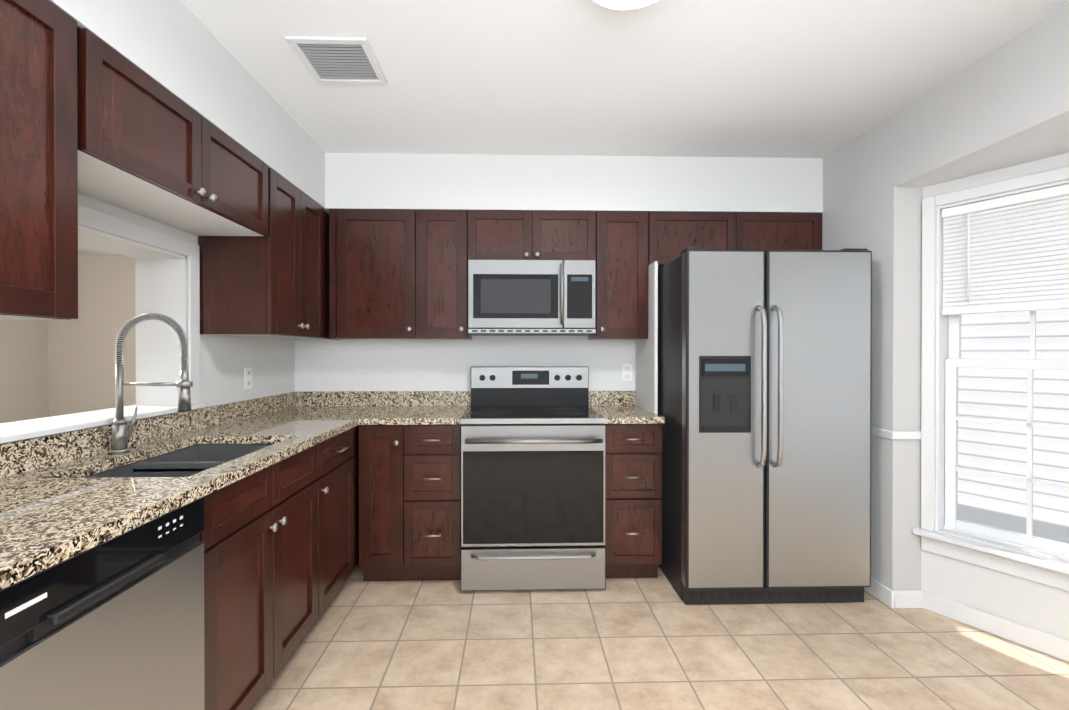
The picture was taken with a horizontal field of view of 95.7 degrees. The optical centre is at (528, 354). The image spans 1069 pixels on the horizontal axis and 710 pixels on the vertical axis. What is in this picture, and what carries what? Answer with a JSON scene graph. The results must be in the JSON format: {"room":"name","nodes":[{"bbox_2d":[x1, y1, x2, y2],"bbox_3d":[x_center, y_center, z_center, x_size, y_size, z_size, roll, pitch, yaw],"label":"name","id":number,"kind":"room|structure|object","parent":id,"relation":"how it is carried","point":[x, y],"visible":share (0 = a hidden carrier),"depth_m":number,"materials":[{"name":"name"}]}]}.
{"room":"kitchen","nodes":[
{"label":"kitchen","id":0,"kind":"room"},
{"bbox_2d":[0,244,135,423],"bbox_3d":[-3.711,0.028,2.506,4.010,2.620,6.800,0,0,-2],"label":"wall","id":1,"kind":"structure","parent":0,"point":[49,368],"depth_m":5.76,"materials":[{"name":"beige paint"}]},
{"bbox_2d":[49,0,1068,639],"bbox_3d":[0.536,0.035,0.814,4.390,2.420,5.090,0,0,-2],"label":"wall","id":2,"kind":"structure","parent":0,"point":[867,190],"depth_m":2.42,"materials":[{"name":"grey paint"}]},
{"bbox_2d":[0,0,87,319],"bbox_3d":[-1.298,-0.468,0.889,0.323,0.760,0.680,0,0,-2],"label":"upper cabinet","id":3,"kind":"object","parent":2,"relation":"attached to","point":[86,112],"depth_m":1.15,"materials":[{"name":"brown wood"}]},
{"bbox_2d":[0,204,205,443],"bbox_3d":[-1.581,-0.126,1.719,0.265,0.735,0.945,0,0,-2],"label":"trim","id":4,"kind":"structure","parent":2,"relation":"attached to","point":[167,282],"depth_m":2.10,"materials":[{"name":"white paint"}]},
{"bbox_2d":[88,30,271,239],"bbox_3d":[-1.320,-0.693,1.716,0.323,0.318,0.930,0,0,-2],"label":"upper cabinet","id":5,"kind":"object","parent":2,"relation":"attached to","point":[151,155],"depth_m":1.60,"materials":[{"name":"brown wood"}]},
{"bbox_2d":[244,367,251,388],"bbox_3d":[-1.502,0.125,2.600,0.007,0.115,0.070,0,0,-2],"label":"electrical outlet plate","id":6,"kind":"object","parent":2,"relation":"attached to","point":[247,371],"depth_m":2.59,"materials":[{"name":"white plastic"}]},
{"bbox_2d":[198,169,327,339],"bbox_3d":[-1.341,-0.475,2.509,0.323,0.760,0.625,0,0,-2],"label":"upper cabinet","id":7,"kind":"object","parent":2,"relation":"attached to","point":[276,288],"depth_m":2.26,"materials":[{"name":"brown wood"}]},
{"bbox_2d":[328,214,340,339],"bbox_3d":[-1.353,-0.478,2.957,0.323,0.760,0.396,0,0,-2],"label":"upper cabinet","id":8,"kind":"object","parent":2,"relation":"attached to","point":[328,214],"depth_m":2.94,"materials":[{"name":"brown wood"}]},
{"bbox_2d":[329,209,428,339],"bbox_3d":[-0.886,-0.478,3.005,0.565,0.760,0.323,0,0,-2],"label":"upper cabinet","id":9,"kind":"object","parent":2,"relation":"attached to","point":[398,274],"depth_m":2.85,"materials":[{"name":"brown wood"}]},
{"bbox_2d":[429,210,471,339],"bbox_3d":[-0.549,-0.478,3.014,0.369,0.760,0.323,0,0,-2],"label":"upper cabinet","id":10,"kind":"object","parent":2,"relation":"attached to","point":[448,229],"depth_m":2.86,"materials":[{"name":"brown wood"}]},
{"bbox_2d":[469,210,596,264],"bbox_3d":[0.019,-0.707,3.028,0.761,0.301,0.323,0,0,-2],"label":"upper cabinet","id":11,"kind":"object","parent":2,"relation":"attached to","point":[493,234],"depth_m":2.87,"materials":[{"name":"brown wood"}]},
{"bbox_2d":[468,259,595,335],"bbox_3d":[0.019,-0.340,2.968,0.741,0.426,0.448,0,0,-2],"label":"microwave","id":12,"kind":"object","parent":11,"relation":"attached to","point":[516,297],"visible":1,"depth_m":2.79,"materials":[{"name":"silver metal"}]},
{"bbox_2d":[588,211,652,339],"bbox_3d":[0.558,-0.478,3.044,0.312,0.760,0.323,0,0,-2],"label":"upper cabinet","id":13,"kind":"object","parent":2,"relation":"attached to","point":[624,238],"depth_m":2.89,"materials":[{"name":"brown wood"}]},
{"bbox_2d":[622,364,631,380],"bbox_3d":[0.657,0.116,3.208,0.070,0.115,0.006,0,0,-2],"label":"electrical outlet plate","id":14,"kind":"object","parent":2,"relation":"attached to","point":[626,372],"depth_m":3.21,"materials":[{"name":"white plastic"}]},
{"bbox_2d":[653,212,821,268],"bbox_3d":[1.243,-0.699,3.061,1.052,0.318,0.323,0,0,-2],"label":"upper cabinet","id":15,"kind":"object","parent":2,"relation":"attached to","point":[673,232],"depth_m":2.91,"materials":[{"name":"brown wood"}]},
{"bbox_2d":[871,427,920,439],"bbox_3d":[1.852,0.393,2.509,0.159,0.040,0.294,0,0,-2],"label":"trim","id":16,"kind":"structure","parent":2,"relation":"attached to","point":[900,435],"depth_m":2.36,"materials":[{"name":"white paint"}]},
{"bbox_2d":[864,577,1068,661],"bbox_3d":[2.091,1.200,1.433,0.584,0.085,2.566,0,0,-2],"label":"baseboard","id":17,"kind":"structure","parent":2,"relation":"attached to","point":[1040,641],"depth_m":2.20,"materials":[{"name":"white paint"}]},
{"bbox_2d":[913,166,1068,591],"bbox_3d":[2.161,0.096,2.094,0.210,1.717,0.754,0,0,-32],"label":"bay window","id":18,"kind":"structure","parent":2,"relation":"in","point":[959,278],"depth_m":2.20,"materials":[{"name":"white paint"}]},
{"bbox_2d":[180,0,1068,186],"bbox_3d":[0.446,-1.045,0.806,4.210,0.460,5.090,0,0,-2],"label":"ceiling","id":19,"kind":"structure","parent":0,"point":[761,78],"depth_m":1.99,"materials":[{"name":"white paint"}]},
{"bbox_2d":[285,36,387,84],"bbox_3d":[-0.753,-1.173,1.939,0.300,0.012,0.300,0,0,-2],"label":"ceiling vent","id":20,"kind":"object","parent":19,"relation":"in","point":[338,60],"visible":1,"depth_m":1.92,"materials":[{"name":"white metal"}]},
{"bbox_2d":[594,0,657,9],"bbox_3d":[0.305,-1.137,1.407,0.350,0.190,0.350,0,0,-2],"label":"light fixture","id":21,"kind":"object","parent":19,"relation":"attached to","point":[623,4],"visible":1,"depth_m":1.49,"materials":[{"name":"white glass"}]},
{"bbox_2d":[251,563,1068,709],"bbox_3d":[0.561,1.295,0.820,4.440,0.100,5.090,0,0,-2],"label":"floor","id":22,"kind":"structure","parent":0,"point":[637,644],"depth_m":1.99,"materials":[{"name":"tile"}]},
{"bbox_2d":[0,496,204,709],"bbox_3d":[-1.149,0.809,0.981,0.626,0.866,0.607,0,0,-2],"label":"dishwasher","id":23,"kind":"object","parent":22,"relation":"on","point":[116,623],"visible":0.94,"depth_m":1.00,"materials":[{"name":"silver metal"}]},
{"bbox_2d":[199,425,358,660],"bbox_3d":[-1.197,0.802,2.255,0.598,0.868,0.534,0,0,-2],"label":"base cabinet","id":24,"kind":"object","parent":22,"relation":"on","point":[280,539],"depth_m":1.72,"materials":[{"name":"brown wood"}]},
{"bbox_2d":[0,391,379,589],"bbox_3d":[-1.164,0.306,1.688,0.630,0.126,2.946,0,0,-2],"label":"countertop","id":25,"kind":"structure","parent":24,"relation":"on","point":[56,508],"depth_m":1.41,"materials":[{"name":"stone"}]},
{"bbox_2d":[109,313,192,453],"bbox_3d":[-1.300,0.095,1.689,0.272,0.482,0.093,0,0,-2],"label":"faucet","id":26,"kind":"object","parent":25,"relation":"on","point":[121,433],"visible":1,"depth_m":1.66,"materials":[{"name":"silver metal"}]},
{"bbox_2d":[82,444,272,477],"bbox_3d":[-1.153,0.477,1.671,0.424,0.214,0.694,0,0,-2],"label":"sink","id":27,"kind":"object","parent":25,"relation":"in","point":[190,460],"visible":0.08,"depth_m":1.71,"materials":[{"name":"black metal"}]},
{"bbox_2d":[359,424,460,580],"bbox_3d":[-0.635,0.799,2.854,0.538,0.869,0.651,0,0,-2],"label":"base cabinet","id":28,"kind":"object","parent":22,"relation":"on","point":[409,502],"visible":1,"depth_m":2.57,"materials":[{"name":"brown wood"}]},
{"bbox_2d":[364,391,470,424],"bbox_3d":[-0.622,0.301,2.858,0.516,0.126,0.636,0,0,-2],"label":"countertop","id":29,"kind":"structure","parent":28,"relation":"on","point":[389,407],"depth_m":3.04,"materials":[{"name":"stone"}]},
{"bbox_2d":[460,366,605,590],"bbox_3d":[0.020,0.656,2.812,0.757,1.160,0.742,0,0,-2],"label":"stove","id":30,"kind":"object","parent":22,"relation":"on","point":[533,477],"visible":1,"depth_m":2.51,"materials":[{"name":"silver metal"}]},
{"bbox_2d":[605,424,661,577],"bbox_3d":[0.558,0.799,2.886,0.311,0.869,0.651,0,0,-2],"label":"base cabinet","id":31,"kind":"object","parent":22,"relation":"on","point":[633,546],"visible":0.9,"depth_m":2.60,"materials":[{"name":"brown wood"}]},
{"bbox_2d":[589,391,664,423],"bbox_3d":[0.559,0.301,2.889,0.317,0.126,0.636,0,0,-2],"label":"countertop","id":32,"kind":"structure","parent":31,"relation":"on","point":[618,407],"depth_m":2.99,"materials":[{"name":"stone"}]},
{"bbox_2d":[635,261,657,413],"bbox_3d":[0.728,0.349,2.996,0.018,1.772,0.440,0,0,-2],"label":"wall","id":33,"kind":"structure","parent":22,"relation":"on","point":[646,370],"depth_m":2.86,"materials":[{"name":"grey paint"}]},
{"bbox_2d":[658,247,871,604],"bbox_3d":[1.218,0.353,2.736,0.920,1.761,0.887,0,0,-2],"label":"refrigerator","id":34,"kind":"object","parent":22,"relation":"on","point":[764,379],"visible":1,"depth_m":2.36,"materials":[{"name":"silver metal"}]},
{"label":"outside","id":35,"kind":"structure","parent":0,"visible":0},
{"bbox_2d":[958,204,1068,527],"bbox_3d":[4.223,-0.464,2.899,0.050,3.400,6.500,0,0,-32],"label":"siding","id":36,"kind":"object","parent":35,"point":[964,493],"depth_m":3.70,"materials":[{"name":"white plastic"}]}
]}

